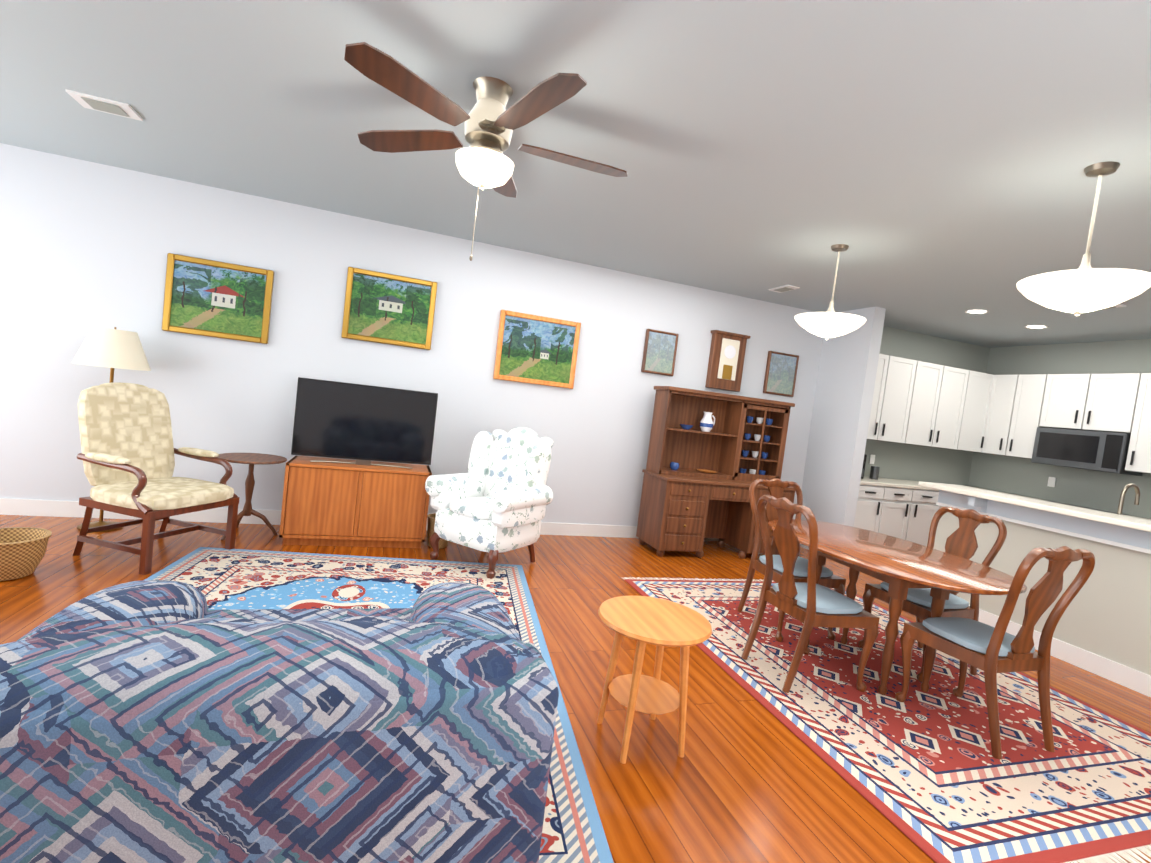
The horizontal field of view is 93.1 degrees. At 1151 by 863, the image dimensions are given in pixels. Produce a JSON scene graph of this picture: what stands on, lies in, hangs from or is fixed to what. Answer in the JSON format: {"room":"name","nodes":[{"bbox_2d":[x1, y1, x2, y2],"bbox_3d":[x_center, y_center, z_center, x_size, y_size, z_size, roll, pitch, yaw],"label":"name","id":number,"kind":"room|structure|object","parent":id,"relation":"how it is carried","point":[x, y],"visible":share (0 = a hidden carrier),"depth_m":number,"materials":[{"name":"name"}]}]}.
{"room":"dining room","nodes":[
{"label":"dining room","id":0,"kind":"room"},
{"bbox_2d":[0,143,989,525],"bbox_3d":[-0.127,-0.329,5.771,12.320,2.860,0.120,6,3,-19],"label":"wall","id":1,"kind":"structure","parent":0,"point":[86,247],"depth_m":4.92,"materials":[{"name":"grey paint"}]},
{"bbox_2d":[162,253,273,343],"bbox_3d":[-3.040,-1.122,4.650,0.780,0.640,0.050,6,3,-19],"label":"picture frame","id":2,"kind":"object","parent":1,"relation":"attached to","point":[211,298],"visible":1,"depth_m":4.63,"materials":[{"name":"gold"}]},
{"bbox_2d":[0,498,718,540],"bbox_3d":[-1.669,0.889,5.306,9.350,0.130,0.016,6,3,-19],"label":"baseboard","id":3,"kind":"structure","parent":1,"relation":"attached to","point":[32,507],"depth_m":4.77,"materials":[{"name":"white wood"}]},
{"bbox_2d":[341,267,436,349],"bbox_3d":[-1.726,-1.137,5.081,0.790,0.645,0.050,6,3,-19],"label":"picture frame","id":4,"kind":"object","parent":1,"relation":"attached to","point":[387,308],"visible":1,"depth_m":5.07,"materials":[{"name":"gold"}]},
{"bbox_2d":[493,309,580,388],"bbox_3d":[-0.384,-0.827,5.551,0.840,0.690,0.050,6,3,-19],"label":"picture frame","id":5,"kind":"object","parent":1,"relation":"attached to","point":[535,349],"visible":0.96,"depth_m":5.54,"materials":[{"name":"brown wood"}]},
{"bbox_2d":[641,329,678,375],"bbox_3d":[0.928,-0.864,5.979,0.380,0.470,0.050,6,3,-19],"label":"picture frame","id":6,"kind":"object","parent":1,"relation":"attached to","point":[659,352],"visible":0.96,"depth_m":5.97,"materials":[{"name":"brown wood"}]},
{"bbox_2d":[705,330,750,391],"bbox_3d":[1.730,-0.799,6.223,0.460,0.645,0.110,6,3,-19],"label":"wall clock","id":7,"kind":"object","parent":1,"relation":"attached to","point":[726,361],"visible":1,"depth_m":6.18,"materials":[{"name":"brown wood"}]},
{"bbox_2d":[763,351,798,396],"bbox_3d":[2.453,-0.684,6.498,0.420,0.500,0.050,6,3,-19],"label":"picture frame","id":8,"kind":"object","parent":1,"relation":"attached to","point":[780,373],"visible":1,"depth_m":6.49,"materials":[{"name":"brown wood"}]},
{"bbox_2d":[867,353,921,443],"bbox_3d":[3.695,-0.418,6.757,0.962,1.040,0.355,6,3,-19],"label":"upper cabinet","id":9,"kind":"object","parent":1,"relation":"attached to","point":[895,395],"depth_m":6.65,"materials":[{"name":"white wood"}]},
{"bbox_2d":[910,361,965,448],"bbox_3d":[4.514,-0.335,7.034,1.024,1.040,0.355,6,3,-19],"label":"upper cabinet","id":10,"kind":"object","parent":1,"relation":"attached to","point":[940,391],"depth_m":6.87,"materials":[{"name":"white wood"}]},
{"bbox_2d":[954,370,993,452],"bbox_3d":[5.136,-0.270,7.225,0.531,1.040,0.392,6,3,-19],"label":"upper cabinet","id":11,"kind":"object","parent":1,"relation":"attached to","point":[978,389],"depth_m":7.08,"materials":[{"name":"white wood"}]},
{"bbox_2d":[0,515,1150,862],"bbox_3d":[1.756,1.526,3.224,14.800,0.100,6.600,6,3,-19],"label":"floor","id":12,"kind":"structure","parent":0,"point":[748,777],"depth_m":2.67,"materials":[{"name":"brown wood"}]},
{"bbox_2d":[0,527,51,580],"bbox_3d":[-3.386,0.736,3.234,0.391,0.244,0.391,6,3,-19],"label":"basket","id":13,"kind":"object","parent":12,"relation":"on","point":[22,551],"visible":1,"depth_m":3.21,"materials":[{"name":"wicker"}]},
{"bbox_2d":[71,327,150,531],"bbox_3d":[-3.655,-0.025,4.258,0.474,1.580,0.474,6,3,-19],"label":"floor lamp","id":14,"kind":"object","parent":12,"relation":"on","point":[111,349],"visible":0.77,"depth_m":4.10,"materials":[{"name":"white fabric"}]},
{"bbox_2d":[73,382,239,574],"bbox_3d":[-2.971,0.283,3.875,0.800,1.187,0.735,8,3,13],"label":"chair","id":15,"kind":"object","parent":12,"relation":"on","point":[129,451],"visible":1,"depth_m":3.78,"materials":[{"name":"beige fabric"}]},
{"bbox_2d":[217,453,286,539],"bbox_3d":[-2.730,0.541,4.552,0.520,0.660,0.520,6,3,-19],"label":"side table","id":16,"kind":"object","parent":12,"relation":"on","point":[251,459],"visible":0.88,"depth_m":4.53,"materials":[{"name":"brown wood"}]},
{"bbox_2d":[279,455,431,547],"bbox_3d":[-1.880,0.618,4.744,1.130,0.675,0.460,6,3,-19],"label":"cabinet","id":17,"kind":"object","parent":12,"relation":"on","point":[333,504],"visible":0.98,"depth_m":4.54,"materials":[{"name":"brown wood"}]},
{"bbox_2d":[291,377,437,468],"bbox_3d":[-1.779,-0.050,4.645,1.120,0.685,0.087,6,3,-19],"label":"flat-screen tv","id":18,"kind":"object","parent":17,"relation":"on","point":[361,424],"visible":0.98,"depth_m":4.63,"materials":[{"name":"black plastic"}]},
{"bbox_2d":[145,547,613,862],"bbox_3d":[-1.344,1.118,2.853,2.440,0.012,3.050,6,3,-12],"label":"rug","id":19,"kind":"object","parent":12,"relation":"on","point":[234,579],"visible":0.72,"depth_m":3.54,"materials":[{"name":"multicoloured fabric"}]},
{"bbox_2d":[0,580,558,862],"bbox_3d":[-0.829,0.829,1.590,1.339,0.815,1.080,6,3,-19],"label":"loveseat","id":20,"kind":"object","parent":19,"relation":"on","point":[155,721],"visible":1,"depth_m":1.12,"materials":[{"name":"blue fabric"}]},
{"bbox_2d":[425,427,553,578],"bbox_3d":[-0.685,0.526,4.584,0.860,1.146,0.775,9,4,30],"label":"chair","id":21,"kind":"object","parent":19,"relation":"on","point":[496,499],"visible":1,"depth_m":4.46,"materials":[{"name":"white fabric"}]},
{"bbox_2d":[427,513,447,548],"bbox_3d":[-1.219,0.893,4.871,0.236,0.274,0.236,6,3,-19],"label":"basket","id":22,"kind":"object","parent":12,"relation":"on","point":[443,543],"visible":0.33,"depth_m":4.80,"materials":[{"name":"wicker"}]},
{"bbox_2d":[597,596,711,763],"bbox_3d":[0.310,1.071,2.368,0.490,0.551,0.490,6,3,-19],"label":"side table","id":23,"kind":"object","parent":12,"relation":"on","point":[658,622],"visible":1,"depth_m":2.30,"materials":[{"name":"brown wood"}]},
{"bbox_2d":[636,386,794,558],"bbox_3d":[1.557,0.455,5.823,1.580,1.700,0.579,6,3,-19],"label":"desk","id":24,"kind":"object","parent":12,"relation":"on","point":[712,457],"visible":0.81,"depth_m":5.83,"materials":[{"name":"brown wood"}]},
{"bbox_2d":[854,485,889,534],"bbox_3d":[3.283,1.033,6.613,0.512,0.880,0.625,6,3,-19],"label":"base cabinet","id":25,"kind":"object","parent":12,"relation":"on","point":[873,501],"depth_m":6.33,"materials":[{"name":"white wood"}]},
{"bbox_2d":[621,577,1150,862],"bbox_3d":[1.853,1.467,3.493,2.148,0.012,3.066,6,3,-18],"label":"area rug","id":26,"kind":"object","parent":12,"relation":"on","point":[931,777],"visible":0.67,"depth_m":2.65,"materials":[{"name":"red fabric"}]},
{"bbox_2d":[737,478,845,641],"bbox_3d":[1.546,0.887,3.909,0.522,1.029,0.581,6,3,-19],"label":"dining chair","id":27,"kind":"object","parent":26,"relation":"on","point":[828,577],"visible":0.67,"depth_m":3.98,"materials":[{"name":"brown wood"}]},
{"bbox_2d":[741,495,879,692],"bbox_3d":[1.362,0.905,3.164,0.581,1.029,0.522,6,3,-19],"label":"dining chair","id":28,"kind":"object","parent":26,"relation":"on","point":[810,604],"visible":1,"depth_m":3.04,"materials":[{"name":"brown wood"}]},
{"bbox_2d":[768,519,1026,694],"bbox_3d":[1.817,1.084,3.362,1.000,0.750,1.450,6,3,-19],"label":"oval dining table","id":29,"kind":"object","parent":26,"relation":"on","point":[900,566],"visible":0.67,"depth_m":3.09,"materials":[{"name":"brown wood"}]},
{"bbox_2d":[858,506,1006,681],"bbox_3d":[2.308,0.998,3.536,0.581,1.029,0.522,6,3,-19],"label":"dining chair","id":30,"kind":"object","parent":26,"relation":"on","point":[961,540],"visible":0.58,"depth_m":3.51,"materials":[{"name":"brown wood"}]},
{"bbox_2d":[895,546,1094,759],"bbox_3d":[2.130,1.016,2.804,0.522,1.029,0.581,6,3,-19],"label":"dining chair","id":31,"kind":"object","parent":26,"relation":"on","point":[991,652],"visible":1,"depth_m":2.65,"materials":[{"name":"brown wood"}]},
{"bbox_2d":[886,485,938,545],"bbox_3d":[3.885,1.094,6.817,1.014,0.880,0.625,6,3,-19],"label":"base cabinet","id":32,"kind":"object","parent":12,"relation":"on","point":[909,517],"depth_m":6.53,"materials":[{"name":"white wood"}]},
{"bbox_2d":[860,477,997,491],"bbox_3d":[4.355,0.681,6.931,2.669,0.040,0.640,6,3,-19],"label":"countertop","id":33,"kind":"structure","parent":32,"relation":"on","point":[864,480],"depth_m":6.55,"materials":[{"name":"white stone"}]},
{"bbox_2d":[861,454,869,476],"bbox_3d":[3.373,0.407,6.641,0.200,0.300,0.220,6,3,-19],"label":"coffee maker","id":34,"kind":"object","parent":33,"relation":"on","point":[865,456],"depth_m":6.55,"materials":[{"name":"black plastic"}]},
{"bbox_2d":[1027,497,1133,516],"bbox_3d":[5.596,1.310,6.240,0.650,0.920,0.760,6,3,-19],"label":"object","id":35,"kind":"object","parent":12,"relation":"on","point":[1027,497],"depth_m":6.35,"materials":[{"name":"white stone"}]},
{"bbox_2d":[1005,493,1149,519],"bbox_3d":[5.702,0.887,6.088,0.640,0.040,1.900,6,3,-19],"label":"countertop","id":36,"kind":"structure","parent":35,"relation":"on","point":[1005,493],"depth_m":5.86,"materials":[{"name":"white stone"}]},
{"bbox_2d":[0,0,1150,347],"bbox_3d":[2.107,-1.409,3.067,14.800,0.100,6.600,6,3,-19],"label":"ceiling","id":37,"kind":"structure","parent":0,"point":[926,160],"depth_m":2.85,"materials":[{"name":"grey paint"}]},
{"bbox_2d":[65,89,142,120],"bbox_3d":[-2.817,-1.951,3.267,0.300,0.017,0.200,6,3,-19],"label":"ceiling vent","id":38,"kind":"object","parent":37,"relation":"in","point":[96,103],"depth_m":3.24,"materials":[{"name":"white metal"}]},
{"bbox_2d":[344,42,627,260],"bbox_3d":[-0.381,-1.218,2.635,1.340,0.825,1.398,6,3,-19],"label":"ceiling fan light","id":39,"kind":"object","parent":37,"relation":"hanging from","point":[483,162],"visible":1,"depth_m":2.50,"materials":[{"name":"brown wood"}]},
{"bbox_2d":[769,285,799,292],"bbox_3d":[2.167,-1.482,5.669,0.150,0.017,0.300,6,3,-19],"label":"ceiling vent","id":40,"kind":"object","parent":37,"relation":"in","point":[784,288],"depth_m":5.63,"materials":[{"name":"white metal"}]},
{"bbox_2d":[795,244,865,339],"bbox_3d":[1.999,-1.070,4.225,0.510,0.720,0.510,6,3,-19],"label":"pendant light","id":41,"kind":"object","parent":37,"relation":"hanging from","point":[830,322],"visible":1,"depth_m":4.12,"materials":[{"name":"white glass"}]},
{"bbox_2d":[965,309,988,313],"bbox_3d":[4.164,-1.244,5.651,0.198,0.012,0.198,8,3,26],"label":"recessed light","id":42,"kind":"object","parent":37,"relation":"in","point":[976,311],"depth_m":5.64,"materials":[{"name":"white glass"}]},
{"bbox_2d":[1025,325,1047,328],"bbox_3d":[5.076,-1.154,6.001,0.198,0.012,0.198,8,3,26],"label":"recessed light","id":43,"kind":"object","parent":37,"relation":"in","point":[1027,326],"depth_m":6.00,"materials":[{"name":"white"}]},
{"bbox_2d":[1017,161,1150,315],"bbox_3d":[2.513,-0.925,2.664,0.510,0.720,0.510,6,3,-19],"label":"pendant light","id":44,"kind":"object","parent":37,"relation":"hanging from","point":[1085,286],"visible":1,"depth_m":2.58,"materials":[{"name":"white glass"}]},
{"bbox_2d":[1103,303,1125,308],"bbox_3d":[4.771,-1.132,4.952,0.150,0.017,0.300,6,3,-19],"label":"ceiling vent","id":45,"kind":"object","parent":37,"relation":"in","point":[1118,305],"depth_m":4.85,"materials":[{"name":"white"}]},
{"bbox_2d":[801,306,885,526],"bbox_3d":[3.082,0.021,6.416,0.150,2.860,0.720,6,3,-19],"label":"wall","id":46,"kind":"structure","parent":0,"point":[846,379],"depth_m":6.26,"materials":[{"name":"grey paint"}]},
{"bbox_2d":[918,481,1150,696],"bbox_3d":[3.654,1.125,3.753,0.500,1.090,2.620,6,3,-19],"label":"wall","id":47,"kind":"structure","parent":0,"point":[1103,628],"depth_m":3.85,"materials":[{"name":"grey paint"}]},
{"bbox_2d":[968,339,1150,518],"bbox_3d":[6.180,0.413,6.029,0.120,2.860,3.450,6,3,-19],"label":"wall","id":48,"kind":"structure","parent":0,"point":[1098,490],"depth_m":6.60,"materials":[{"name":"grey paint"}]},
{"bbox_2d":[982,374,1025,455],"bbox_3d":[5.614,-0.203,7.045,0.391,1.040,0.382,6,3,-19],"label":"upper cabinet","id":49,"kind":"object","parent":48,"relation":"attached to","point":[1007,387],"depth_m":6.97,"materials":[{"name":"white wood"}]},
{"bbox_2d":[1010,374,1053,458],"bbox_3d":[5.722,-0.176,6.778,0.354,1.040,0.444,6,3,-19],"label":"upper cabinet","id":50,"kind":"object","parent":48,"relation":"attached to","point":[1035,401],"depth_m":6.68,"materials":[{"name":"white wood"}]},
{"bbox_2d":[1030,425,1105,470],"bbox_3d":[5.811,0.207,6.315,0.407,0.430,0.660,6,3,-19],"label":"microwave","id":51,"kind":"object","parent":48,"relation":"attached to","point":[1073,448],"depth_m":6.23,"materials":[{"name":"black plastic"}]},
{"bbox_2d":[1046,373,1141,432],"bbox_3d":[5.931,-0.322,6.204,0.354,0.640,0.870,6,3,-19],"label":"upper cabinet","id":52,"kind":"object","parent":48,"relation":"attached to","point":[1097,421],"depth_m":6.08,"materials":[{"name":"white wood"}]},
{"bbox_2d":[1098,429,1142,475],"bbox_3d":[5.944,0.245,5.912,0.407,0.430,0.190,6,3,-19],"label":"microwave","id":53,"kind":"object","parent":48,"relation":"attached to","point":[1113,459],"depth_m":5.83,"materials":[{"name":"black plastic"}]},
{"bbox_2d":[1122,373,1150,473],"bbox_3d":[6.128,-0.061,5.544,0.354,1.040,0.672,6,3,-19],"label":"upper cabinet","id":54,"kind":"object","parent":48,"relation":"attached to","point":[1138,454],"depth_m":5.68,"materials":[{"name":"white wood"}]}
]}

